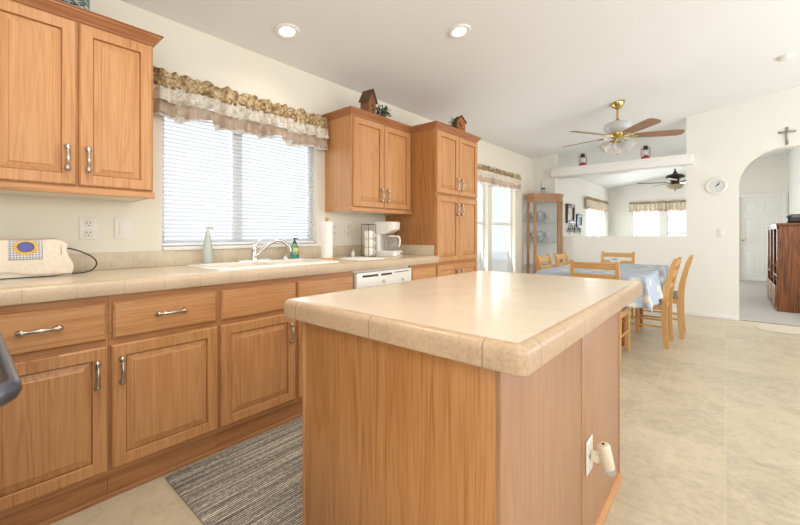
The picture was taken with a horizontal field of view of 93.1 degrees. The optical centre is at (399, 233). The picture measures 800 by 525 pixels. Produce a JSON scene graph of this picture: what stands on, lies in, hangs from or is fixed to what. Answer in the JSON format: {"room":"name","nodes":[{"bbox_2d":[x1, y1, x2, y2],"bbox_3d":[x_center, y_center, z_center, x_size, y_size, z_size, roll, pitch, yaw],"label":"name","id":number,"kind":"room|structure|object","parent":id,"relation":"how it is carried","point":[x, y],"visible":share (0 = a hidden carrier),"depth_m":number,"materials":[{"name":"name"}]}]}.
{"room":"kitchen","nodes":[
{"label":"kitchen","id":0,"kind":"room"},
{"bbox_2d":[0,0,608,272],"bbox_3d":[1.766,-0.096,6.132,0.140,2.442,13.200,0,0,41],"label":"wall","id":1,"kind":"structure","parent":0,"point":[195,54],"depth_m":2.59,"materials":[{"name":"beige paint"}]},
{"bbox_2d":[0,0,163,201],"bbox_3d":[-1.591,-0.606,1.825,0.383,0.845,0.698,0,0,41],"label":"upper cabinet","id":2,"kind":"object","parent":1,"relation":"attached to","point":[76,83],"visible":1,"depth_m":1.71,"materials":[{"name":"brown wood"}]},
{"bbox_2d":[61,0,89,10],"bbox_3d":[-1.558,-1.060,1.808,0.146,0.150,0.106,0,0,41],"label":"tin","id":3,"kind":"object","parent":2,"relation":"on","point":[85,4],"visible":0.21,"depth_m":1.77,"materials":[{"name":"metal"}]},
{"bbox_2d":[79,217,96,239],"bbox_3d":[-1.666,-0.030,2.027,0.009,0.120,0.076,0,0,41],"label":"wall outlet","id":4,"kind":"object","parent":1,"relation":"attached to","point":[87,225],"visible":1,"depth_m":2.02,"materials":[{"name":"white plastic"}]},
{"bbox_2d":[84,220,92,226],"bbox_3d":[-1.665,-0.056,2.026,0.004,0.036,0.034,0,0,41],"label":"socket","id":5,"kind":"object","parent":4,"relation":"attached to","point":[87,223],"depth_m":2.02,"materials":[{"name":"white plastic"}]},
{"bbox_2d":[84,230,92,236],"bbox_3d":[-1.665,-0.004,2.026,0.004,0.036,0.034,0,0,41],"label":"socket","id":6,"kind":"object","parent":4,"relation":"attached to","point":[87,233],"depth_m":2.02,"materials":[{"name":"white plastic"}]},
{"bbox_2d":[114,218,130,238],"bbox_3d":[-1.566,-0.032,2.141,0.011,0.120,0.076,0,0,41],"label":"light switch","id":7,"kind":"object","parent":1,"relation":"attached to","point":[122,226],"visible":1,"depth_m":2.14,"materials":[{"name":"white plastic"}]},
{"bbox_2d":[68,245,364,270],"bbox_3d":[-1.247,0.148,2.513,0.010,0.093,3.384,0,0,41],"label":"backsplash","id":8,"kind":"structure","parent":1,"relation":"attached to","point":[109,260],"depth_m":2.34,"materials":[{"name":"tile"}]},
{"bbox_2d":[162,115,317,250],"bbox_3d":[-1.106,-0.416,2.761,0.142,1.037,1.145,0,0,41],"label":"window","id":9,"kind":"structure","parent":1,"relation":"in","point":[232,246],"depth_m":2.71,"materials":[{"name":"white plastic"}]},
{"bbox_2d":[162,107,314,245],"bbox_3d":[-1.094,-0.428,2.752,0.048,1.003,1.137,0,0,41],"label":"window blind","id":10,"kind":"object","parent":9,"relation":"attached to","point":[300,157],"visible":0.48,"depth_m":2.67,"materials":[{"name":"white plastic"}]},
{"bbox_2d":[153,66,328,150],"bbox_3d":[-1.030,-0.830,2.682,0.121,0.308,1.323,0,0,41],"label":"window valance","id":11,"kind":"object","parent":1,"relation":"attached to","point":[176,97],"visible":0.97,"depth_m":2.55,"materials":[{"name":"beige fabric"}]},
{"bbox_2d":[333,223,337,236],"bbox_3d":[-0.571,-0.035,3.301,0.009,0.120,0.076,0,0,41],"label":"wall outlet","id":12,"kind":"object","parent":1,"relation":"attached to","point":[335,225],"visible":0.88,"depth_m":3.31,"materials":[{"name":"white plastic"}]},
{"bbox_2d":[345,223,350,236],"bbox_3d":[-0.470,-0.035,3.418,0.009,0.120,0.076,0,0,41],"label":"wall outlet","id":13,"kind":"object","parent":1,"relation":"attached to","point":[347,225],"visible":1,"depth_m":3.42,"materials":[{"name":"white plastic"}]},
{"bbox_2d":[321,106,411,214],"bbox_3d":[-0.260,-0.593,3.373,0.383,0.820,0.792,0,0,41],"label":"upper cabinet","id":14,"kind":"object","parent":1,"relation":"attached to","point":[368,154],"visible":1,"depth_m":3.17,"materials":[{"name":"brown wood"}]},
{"bbox_2d":[358,88,377,113],"bbox_3d":[-0.266,-1.095,3.231,0.132,0.270,0.116,0,0,35],"label":"birdhouse","id":15,"kind":"object","parent":14,"relation":"on","point":[368,100],"visible":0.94,"depth_m":3.20,"materials":[{"name":"brown wood"}]},
{"bbox_2d":[376,104,391,116],"bbox_3d":[-0.160,-1.050,3.351,0.170,0.181,0.167,0,0,-28],"label":"potted plant","id":16,"kind":"object","parent":14,"relation":"on","point":[383,111],"visible":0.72,"depth_m":3.32,"materials":[{"name":"green plant"}]},
{"bbox_2d":[387,244,433,255],"bbox_3d":[0.082,0.148,3.598,0.588,0.092,0.010,0,0,41],"label":"backsplash","id":17,"kind":"structure","parent":1,"relation":"attached to","point":[406,249],"depth_m":3.54,"materials":[{"name":"tile"}]},
{"bbox_2d":[477,184,483,269],"bbox_3d":[0.932,-0.024,5.131,0.142,1.742,0.895,0,0,41],"label":"window","id":18,"kind":"structure","parent":1,"relation":"in","point":[481,222],"depth_m":5.46,"materials":[{"name":"white plastic"}]},
{"bbox_2d":[477,164,520,191],"bbox_3d":[1.325,-0.821,5.442,0.092,0.286,1.981,0,0,41],"label":"window valance","id":19,"kind":"object","parent":1,"relation":"attached to","point":[487,175],"visible":0.72,"depth_m":5.52,"materials":[{"name":"beige fabric"}]},
{"bbox_2d":[492,186,510,271],"bbox_3d":[1.566,-0.024,5.868,0.142,1.742,0.800,0,0,41],"label":"window","id":20,"kind":"structure","parent":1,"relation":"in","point":[508,224],"depth_m":6.17,"materials":[{"name":"white plastic"}]},
{"bbox_2d":[565,204,574,222],"bbox_3d":[3.703,-0.440,8.238,0.049,0.410,0.520,0,0,41],"label":"wall picture","id":21,"kind":"object","parent":1,"relation":"attached to","point":[569,208],"visible":1,"depth_m":8.23,"materials":[{"name":"brown wood"}]},
{"bbox_2d":[567,224,580,233],"bbox_3d":[3.888,-0.105,8.461,0.040,0.220,1.010,0,0,41],"label":"wall sconce","id":22,"kind":"object","parent":1,"relation":"attached to","point":[574,229],"visible":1,"depth_m":8.45,"materials":[{"name":"black metal"}]},
{"bbox_2d":[576,214,582,227],"bbox_3d":[4.144,-0.300,8.762,0.034,0.310,0.410,0,0,41],"label":"wall picture","id":23,"kind":"object","parent":1,"relation":"attached to","point":[579,218],"visible":0.95,"depth_m":8.78,"materials":[{"name":"wood"}]},
{"bbox_2d":[586,209,600,235],"bbox_3d":[5.084,-0.114,9.958,0.142,1.422,1.770,0,0,41],"label":"window","id":24,"kind":"structure","parent":1,"relation":"in","point":[590,232],"depth_m":9.88,"materials":[{"name":"white plastic"}]},
{"bbox_2d":[584,196,608,211],"bbox_3d":[5.156,-0.761,9.876,0.118,0.315,2.202,0,0,41],"label":"window valance","id":25,"kind":"object","parent":1,"relation":"attached to","point":[591,203],"visible":1,"depth_m":9.71,"materials":[{"name":"beige fabric"}]},
{"bbox_2d":[50,308,799,524],"bbox_3d":[1.880,1.185,2.247,5.500,0.120,7.460,0,0,41],"label":"floor","id":26,"kind":"structure","parent":0,"point":[710,420],"depth_m":2.11,"materials":[{"name":"tile"}]},
{"bbox_2d":[0,331,21,406],"bbox_3d":[-1.044,0.665,0.506,0.767,0.920,0.715,0,0,41],"label":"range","id":27,"kind":"object","parent":26,"relation":"on","point":[10,381],"visible":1,"depth_m":0.55,"materials":[{"name":"black metal"}]},
{"bbox_2d":[0,295,108,524],"bbox_3d":[-1.590,0.691,1.609,0.661,0.869,0.455,0,0,41],"label":"base cabinet","id":28,"kind":"object","parent":26,"relation":"on","point":[54,435],"visible":1,"depth_m":1.47,"materials":[{"name":"brown wood"}]},
{"bbox_2d":[107,285,217,498],"bbox_3d":[-1.293,0.691,1.954,0.661,0.869,0.453,0,0,41],"label":"base cabinet","id":29,"kind":"object","parent":26,"relation":"on","point":[163,344],"visible":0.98,"depth_m":1.74,"materials":[{"name":"brown wood"}]},
{"bbox_2d":[165,416,302,524],"bbox_3d":[-0.355,1.120,1.986,0.812,0.009,1.316,0,0,41],"label":"rug","id":30,"kind":"object","parent":26,"relation":"on","point":[258,480],"visible":0.34,"depth_m":1.70,"materials":[{"name":"grey fabric"}]},
{"bbox_2d":[216,271,352,451],"bbox_3d":[-0.842,0.691,2.479,0.661,0.869,0.928,0,0,41],"label":"base cabinet","id":31,"kind":"object","parent":26,"relation":"on","point":[260,349],"visible":0.52,"depth_m":2.11,"materials":[{"name":"brown wood"}]},
{"bbox_2d":[0,254,438,305],"bbox_3d":[-0.999,0.224,2.301,0.640,0.060,3.386,0,0,41],"label":"countertop","id":32,"kind":"structure","parent":31,"relation":"on","point":[94,283],"depth_m":1.79,"materials":[{"name":"beige laminate"}]},
{"bbox_2d":[0,273,59,278],"bbox_3d":[-1.731,0.117,1.714,0.164,0.157,0.290,0,0,41],"label":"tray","id":33,"kind":"object","parent":32,"relation":"on","point":[6,275],"visible":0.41,"depth_m":1.66,"materials":[{"name":"white plastic"}]},
{"bbox_2d":[0,238,73,274],"bbox_3d":[-1.717,0.101,1.719,0.203,0.168,0.337,0,0,41],"label":"cover","id":34,"kind":"object","parent":33,"relation":"on","point":[41,256],"visible":1,"depth_m":1.69,"materials":[{"name":"beige fabric"}]},
{"bbox_2d":[67,248,96,273],"bbox_3d":[-1.555,0.127,1.849,0.122,0.130,0.013,0,0,-41],"label":"power cord","id":35,"kind":"object","parent":33,"relation":"attached to","point":[67,248],"visible":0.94,"depth_m":1.85,"materials":[{"name":"black plastic"}]},
{"bbox_2d":[202,227,213,262],"bbox_3d":[-1.226,0.069,2.416,0.062,0.228,0.062,0,0,20],"label":"soap dispenser","id":36,"kind":"object","parent":32,"relation":"on","point":[207,253],"visible":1,"depth_m":2.40,"materials":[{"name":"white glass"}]},
{"bbox_2d":[187,258,338,270],"bbox_3d":[-0.853,0.274,2.462,0.485,0.182,0.840,0,0,41],"label":"sink","id":37,"kind":"object","parent":32,"relation":"in","point":[218,266],"visible":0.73,"depth_m":2.43,"materials":[{"name":"white ceramic"}]},
{"bbox_2d":[202,261,277,267],"bbox_3d":[-0.965,0.275,2.305,0.346,0.181,0.357,0,0,41],"label":"basin","id":38,"kind":"object","parent":37,"relation":"in","point":[248,263],"depth_m":2.44,"materials":[{"name":"white ceramic"}]},
{"bbox_2d":[283,246,288,258],"bbox_3d":[-0.843,0.129,2.803,0.047,0.107,0.044,0,0,41],"label":"sprayer","id":39,"kind":"object","parent":37,"relation":"on","point":[285,247],"visible":0.86,"depth_m":2.79,"materials":[{"name":"silver metal"}]},
{"bbox_2d":[290,238,298,257],"bbox_3d":[-0.793,0.106,2.858,0.050,0.153,0.072,0,0,41],"label":"soap bottle","id":40,"kind":"object","parent":37,"relation":"on","point":[294,253],"visible":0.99,"depth_m":2.84,"materials":[{"name":"green plastic"}]},
{"bbox_2d":[262,259,329,263],"bbox_3d":[-0.715,0.275,2.596,0.346,0.181,0.357,0,0,41],"label":"basin","id":41,"kind":"object","parent":37,"relation":"in","point":[282,261],"depth_m":2.73,"materials":[{"name":"white ceramic"}]},
{"bbox_2d":[236,238,291,261],"bbox_3d":[-0.955,0.105,2.654,0.377,0.156,0.096,0,0,-38],"label":"faucet","id":42,"kind":"object","parent":32,"relation":"on","point":[254,254],"visible":1,"depth_m":2.62,"materials":[{"name":"silver metal"}]},
{"bbox_2d":[317,217,336,259],"bbox_3d":[-0.553,0.033,2.869,0.156,0.324,0.156,0,0,41],"label":"paper towel holder","id":43,"kind":"object","parent":32,"relation":"on","point":[326,227],"visible":0.94,"depth_m":2.83,"materials":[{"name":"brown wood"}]},
{"bbox_2d":[340,257,385,260],"bbox_3d":[-0.284,0.190,2.929,0.254,0.009,0.274,0,0,41],"label":"drying mat","id":44,"kind":"object","parent":32,"relation":"on","point":[350,258],"visible":0.98,"depth_m":2.86,"materials":[{"name":"white fabric"}]},
{"bbox_2d":[361,224,375,256],"bbox_3d":[-0.265,0.056,3.196,0.090,0.277,0.090,0,0,41],"label":"mug rack","id":45,"kind":"object","parent":32,"relation":"on","point":[361,224],"visible":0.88,"depth_m":3.16,"materials":[{"name":"black metal"}]},
{"bbox_2d":[364,247,375,255],"bbox_3d":[-0.260,0.149,3.194,0.087,0.070,0.080,0,0,41],"label":"coffee mug","id":46,"kind":"object","parent":45,"relation":"in","point":[371,250],"visible":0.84,"depth_m":3.17,"materials":[{"name":"white ceramic"}]},
{"bbox_2d":[364,239,375,247],"bbox_3d":[-0.260,0.079,3.194,0.087,0.070,0.080,0,0,41],"label":"coffee mug","id":47,"kind":"object","parent":46,"relation":"on","point":[371,241],"visible":0.88,"depth_m":3.17,"materials":[{"name":"white ceramic"}]},
{"bbox_2d":[364,231,375,238],"bbox_3d":[-0.260,0.009,3.194,0.087,0.070,0.080,0,0,41],"label":"coffee mug","id":48,"kind":"object","parent":47,"relation":"on","point":[371,233],"visible":0.9,"depth_m":3.17,"materials":[{"name":"white ceramic"}]},
{"bbox_2d":[373,222,401,256],"bbox_3d":[-0.109,0.043,3.369,0.232,0.303,0.180,0,0,23],"label":"coffee maker","id":49,"kind":"object","parent":32,"relation":"on","point":[381,229],"visible":0.94,"depth_m":3.31,"materials":[{"name":"white plastic"}]},
{"bbox_2d":[385,235,400,249],"bbox_3d":[-0.071,0.075,3.364,0.124,0.136,0.143,0,0,23],"label":"coffee carafe","id":50,"kind":"object","parent":49,"relation":"on","point":[387,236],"visible":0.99,"depth_m":3.39,"materials":[{"name":"clear glass"}]},
{"bbox_2d":[353,266,410,288],"bbox_3d":[-0.319,0.693,3.057,0.610,0.865,0.620,0,0,41],"label":"dishwasher","id":51,"kind":"object","parent":26,"relation":"on","point":[381,276],"visible":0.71,"depth_m":2.83,"materials":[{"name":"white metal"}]},
{"bbox_2d":[408,263,435,280],"bbox_3d":[-0.011,0.691,3.445,0.661,0.869,0.359,0,0,41],"label":"base cabinet","id":52,"kind":"object","parent":26,"relation":"on","point":[421,271],"visible":0.02,"depth_m":3.24,"materials":[{"name":"brown wood"}]},
{"bbox_2d":[386,120,481,276],"bbox_3d":[0.348,0.061,3.864,0.664,2.128,0.814,0,0,41],"label":"pantry cabinet","id":53,"kind":"object","parent":26,"relation":"on","point":[443,160],"visible":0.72,"depth_m":3.55,"materials":[{"name":"brown wood"}]},
{"bbox_2d":[448,115,466,136],"bbox_3d":[0.559,-1.065,3.755,0.183,0.210,0.141,0,0,-24],"label":"birdhouse","id":54,"kind":"object","parent":53,"relation":"on","point":[459,122],"visible":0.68,"depth_m":3.74,"materials":[{"name":"orange wood"}]},
{"bbox_2d":[303,311,622,524],"bbox_3d":[0.345,0.701,1.526,0.751,0.848,1.220,0,0,41],"label":"kitchen island","id":55,"kind":"object","parent":26,"relation":"on","point":[393,435],"visible":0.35,"depth_m":1.07,"materials":[{"name":"brown wood"}]},
{"bbox_2d":[284,270,642,376],"bbox_3d":[0.362,0.246,1.502,0.834,0.059,1.350,0,0,41],"label":"island countertop","id":56,"kind":"structure","parent":55,"relation":"on","point":[510,323],"depth_m":1.09,"materials":[{"name":"beige laminate"}]},
{"bbox_2d":[586,434,592,475],"bbox_3d":[0.679,0.790,1.355,0.008,0.120,0.076,0,0,41],"label":"wall outlet","id":57,"kind":"object","parent":55,"relation":"attached to","point":[589,443],"visible":0.93,"depth_m":1.34,"materials":[{"name":"white plastic"}]},
{"bbox_2d":[589,441,591,454],"bbox_3d":[0.680,0.764,1.354,0.004,0.036,0.034,0,0,41],"label":"socket","id":58,"kind":"object","parent":57,"relation":"attached to","point":[590,442],"depth_m":1.35,"materials":[{"name":"white plastic"}]},
{"bbox_2d":[591,441,615,476],"bbox_3d":[0.709,0.782,1.323,0.077,0.110,0.052,0,0,41],"label":"night light","id":59,"kind":"object","parent":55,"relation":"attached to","point":[604,456],"visible":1,"depth_m":1.30,"materials":[{"name":"beige plastic"}]},
{"bbox_2d":[523,193,563,273],"bbox_3d":[2.393,0.230,6.341,0.526,1.790,0.510,0,0,41],"label":"curio cabinet","id":60,"kind":"object","parent":26,"relation":"on","point":[551,203],"visible":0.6,"depth_m":6.43,"materials":[{"name":"brown wood"}]},
{"bbox_2d":[540,183,545,192],"bbox_3d":[2.389,-0.785,6.335,0.104,0.240,0.104,0,0,41],"label":"oil lamp","id":61,"kind":"object","parent":60,"relation":"on","point":[544,188],"visible":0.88,"depth_m":6.35,"materials":[{"name":"clear glass"}]},
{"bbox_2d":[535,254,553,269],"bbox_3d":[1.829,0.682,4.209,0.537,0.885,0.410,0,0,40],"label":"dining chair","id":62,"kind":"object","parent":26,"relation":"on","point":[547,257],"visible":0.15,"depth_m":4.36,"materials":[{"name":"brown wood"}]},
{"bbox_2d":[553,252,569,266],"bbox_3d":[2.209,0.682,4.636,0.537,0.885,0.410,0,0,41],"label":"dining chair","id":63,"kind":"object","parent":26,"relation":"on","point":[564,256],"visible":0.1,"depth_m":4.79,"materials":[{"name":"brown wood"}]},
{"bbox_2d":[570,260,629,362],"bbox_3d":[1.895,0.682,3.583,0.410,0.885,0.537,0,0,41],"label":"dining chair","id":64,"kind":"object","parent":26,"relation":"on","point":[625,311],"visible":0.32,"depth_m":3.42,"materials":[{"name":"brown wood"}]},
{"bbox_2d":[601,251,634,319],"bbox_3d":[2.821,0.682,4.997,0.410,0.885,0.537,0,0,41],"label":"dining chair","id":65,"kind":"object","parent":26,"relation":"on","point":[603,254],"visible":0.08,"depth_m":5.14,"materials":[{"name":"brown wood"}]},
{"bbox_2d":[621,308,642,345],"bbox_3d":[2.304,0.752,4.205,0.910,0.745,1.660,0,0,41],"label":"dining table","id":66,"kind":"object","parent":26,"relation":"on","point":[640,309],"visible":0.12,"depth_m":3.80,"materials":[{"name":"brown wood"}]},
{"bbox_2d":[535,262,674,313],"bbox_3d":[2.300,0.522,4.205,1.079,0.295,1.861,0,0,41],"label":"tablecloth","id":67,"kind":"object","parent":66,"relation":"on","point":[652,278],"visible":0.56,"depth_m":3.69,"materials":[{"name":"blue fabric"}]},
{"bbox_2d":[609,258,620,263],"bbox_3d":[2.655,0.337,4.681,0.124,0.075,0.124,0,0,41],"label":"bowl","id":68,"kind":"object","parent":67,"relation":"on","point":[613,260],"visible":0.78,"depth_m":4.65,"materials":[{"name":"white ceramic"}]},
{"bbox_2d":[630,257,681,348],"bbox_3d":[2.617,0.682,3.980,0.537,0.885,0.410,0,0,42],"label":"dining chair","id":69,"kind":"object","parent":26,"relation":"on","point":[665,304],"visible":0.53,"depth_m":3.74,"materials":[{"name":"brown wood"}]},
{"bbox_2d":[635,255,693,338],"bbox_3d":[3.014,0.682,4.327,0.537,0.885,0.410,0,0,39],"label":"dining chair","id":70,"kind":"object","parent":26,"relation":"on","point":[678,296],"visible":0.66,"depth_m":4.08,"materials":[{"name":"brown wood"}]},
{"bbox_2d":[755,323,799,334],"bbox_3d":[4.653,1.122,4.374,0.794,0.005,0.504,0,0,41],"label":"floor mat","id":71,"kind":"object","parent":26,"relation":"on","point":[761,326],"visible":1,"depth_m":4.49,"materials":[{"name":"beige fabric"}]},
{"bbox_2d":[120,0,799,188],"bbox_3d":[3.855,-1.764,4.466,5.600,0.951,13.400,0,0,41],"label":"ceiling","id":72,"kind":"structure","parent":0,"point":[526,75],"depth_m":3.23,"materials":[{"name":"white paint"}]},
{"bbox_2d":[274,23,299,38],"bbox_3d":[-0.759,-1.363,2.552,0.165,0.032,0.164,0,0,-44],"label":"recessed light","id":73,"kind":"object","parent":72,"relation":"in","point":[283,30],"visible":1,"depth_m":2.54,"materials":[{"name":"white paint"}]},
{"bbox_2d":[448,24,470,38],"bbox_3d":[0.434,-1.473,2.759,0.165,0.032,0.164,0,0,-44],"label":"recessed light","id":74,"kind":"object","parent":72,"relation":"in","point":[458,31],"visible":1,"depth_m":2.75,"materials":[{"name":"white paint"}]},
{"bbox_2d":[563,100,684,154],"bbox_3d":[2.574,-1.250,4.509,1.283,0.643,1.265,0,0,41],"label":"ceiling fan","id":75,"kind":"object","parent":72,"relation":"hanging from","point":[617,129],"visible":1,"depth_m":4.37,"materials":[{"name":"brown wood"}]},
{"bbox_2d":[637,169,685,190],"bbox_3d":[5.848,-1.251,8.054,1.346,0.676,1.300,0,0,41],"label":"ceiling fan","id":76,"kind":"object","parent":72,"relation":"hanging from","point":[674,177],"visible":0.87,"depth_m":8.02,"materials":[{"name":"brown metal"}]},
{"bbox_2d":[777,52,795,61],"bbox_3d":[3.799,-1.736,3.724,0.131,0.050,0.131,0,0,-17],"label":"smoke detector","id":77,"kind":"object","parent":72,"relation":"attached to","point":[788,56],"visible":1,"depth_m":3.69,"materials":[{"name":"white plastic"}]},
{"bbox_2d":[533,86,799,315],"bbox_3d":[4.370,-0.468,5.065,5.200,3.186,0.140,0,0,41],"label":"wall","id":78,"kind":"structure","parent":0,"point":[722,142],"depth_m":5.11,"materials":[{"name":"white paint"}]},
{"bbox_2d":[551,153,692,178],"bbox_3d":[3.377,-1.028,5.900,1.885,0.137,0.370,0,0,41],"label":"trim","id":79,"kind":"structure","parent":78,"relation":"attached to","point":[674,161],"depth_m":5.71,"materials":[{"name":"white paint"}]},
{"bbox_2d":[578,153,586,165],"bbox_3d":[2.954,-1.202,6.125,0.115,0.210,0.115,0,0,-12],"label":"lantern","id":80,"kind":"object","parent":79,"relation":"on","point":[582,155],"visible":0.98,"depth_m":6.10,"materials":[{"name":"red paint"}]},
{"bbox_2d":[640,145,650,158],"bbox_3d":[3.606,-1.202,5.565,0.115,0.210,0.115,0,0,-12],"label":"lantern","id":81,"kind":"object","parent":79,"relation":"on","point":[645,147],"visible":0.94,"depth_m":5.54,"materials":[{"name":"red paint"}]},
{"bbox_2d":[630,307,738,319],"bbox_3d":[3.526,1.097,5.691,2.335,0.055,0.012,0,0,41],"label":"baseboard","id":82,"kind":"structure","parent":78,"relation":"attached to","point":[703,314],"depth_m":5.13,"materials":[{"name":"white paint"}]},
{"bbox_2d":[705,177,726,193],"bbox_3d":[4.233,-0.643,5.074,0.228,0.228,0.026,0,0,41],"label":"wall clock","id":83,"kind":"object","parent":78,"relation":"attached to","point":[716,185],"visible":1,"depth_m":5.07,"materials":[{"name":"white plastic"}]},
{"bbox_2d":[717,228,723,236],"bbox_3d":[4.271,-0.015,5.050,0.076,0.120,0.011,0,0,41],"label":"light switch","id":84,"kind":"object","parent":78,"relation":"attached to","point":[720,231],"visible":1,"depth_m":5.05,"materials":[{"name":"white plastic"}]},
{"bbox_2d":[739,319,799,326],"bbox_3d":[4.795,1.121,4.654,0.940,0.008,0.030,0,0,41],"label":"trim","id":85,"kind":"structure","parent":78,"relation":"attached to","point":[739,319],"depth_m":4.75,"materials":[{"name":"silver metal"}]},
{"bbox_2d":[778,127,795,144],"bbox_3d":[4.736,-1.202,4.636,0.150,0.215,0.031,0,0,41],"label":"crucifix","id":86,"kind":"object","parent":78,"relation":"attached to","point":[786,131],"visible":1,"depth_m":4.64,"materials":[{"name":"silver metal"}]},
{"bbox_2d":[609,154,788,235],"bbox_3d":[8.124,-0.475,9.460,5.440,3.200,0.140,0,0,41],"label":"wall","id":87,"kind":"structure","parent":0,"point":[771,174],"depth_m":10.21,"materials":[{"name":"white paint"}]},
{"bbox_2d":[632,211,659,235],"bbox_3d":[6.834,-0.105,10.537,0.650,1.260,0.120,0,0,41],"label":"window","id":88,"kind":"structure","parent":87,"relation":"in","point":[633,232],"depth_m":10.53,"materials":[{"name":"white plastic"}]},
{"bbox_2d":[629,200,685,211],"bbox_3d":[7.101,-0.751,10.164,1.652,0.295,0.127,0,0,41],"label":"window valance","id":89,"kind":"object","parent":87,"relation":"attached to","point":[674,205],"visible":0.79,"depth_m":10.26,"materials":[{"name":"beige fabric"}]},
{"bbox_2d":[667,211,685,235],"bbox_3d":[7.441,-0.105,10.015,0.650,1.260,0.120,0,0,41],"label":"window","id":90,"kind":"structure","parent":87,"relation":"in","point":[668,232],"depth_m":10.22,"materials":[{"name":"white plastic"}]},
{"bbox_2d":[739,192,787,280],"bbox_3d":[8.556,0.080,8.993,0.905,2.090,0.115,0,0,41],"label":"door","id":91,"kind":"structure","parent":87,"relation":"in","point":[756,212],"depth_m":9.04,"materials":[{"name":"white paint"}]},
{"bbox_2d":[739,280,799,325],"bbox_3d":[6.249,1.183,7.327,5.500,0.124,5.940,0,0,41],"label":"floor","id":92,"kind":"structure","parent":0,"point":[754,303],"depth_m":5.78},
{"bbox_2d":[766,223,799,313],"bbox_3d":[6.189,0.482,5.968,0.563,1.278,1.710,0,0,41],"label":"media cabinet","id":93,"kind":"object","parent":92,"relation":"on","point":[783,279],"visible":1,"depth_m":5.44,"materials":[{"name":"brown wood"}]},
{"bbox_2d":[786,214,799,222],"bbox_3d":[5.870,-0.223,5.474,0.400,0.130,0.264,0,0,41],"label":"speaker","id":94,"kind":"object","parent":93,"relation":"on","point":[792,218],"visible":0.91,"depth_m":5.47},
{"bbox_2d":[791,216,799,220],"bbox_3d":[5.785,-0.217,5.376,0.340,0.070,0.005,0,0,41],"label":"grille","id":95,"kind":"object","parent":94,"relation":"attached to","point":[793,218],"depth_m":5.45,"materials":[{"name":"black metal"}]},
{"bbox_2d":[789,147,799,214],"bbox_3d":[7.119,-0.359,6.513,0.120,2.968,5.640,0,0,41],"label":"wall","id":96,"kind":"structure","parent":0,"point":[794,155],"depth_m":7.95,"materials":[{"name":"white paint"}]},
{"label":"outside","id":97,"kind":"structure","parent":0,"visible":0},
{"bbox_2d":[476,258,506,271],"bbox_3d":[-0.924,1.525,10.028,8.700,0.200,26.000,0,0,41],"label":"ground","id":98,"kind":"structure","parent":97,"point":[500,265],"depth_m":17.15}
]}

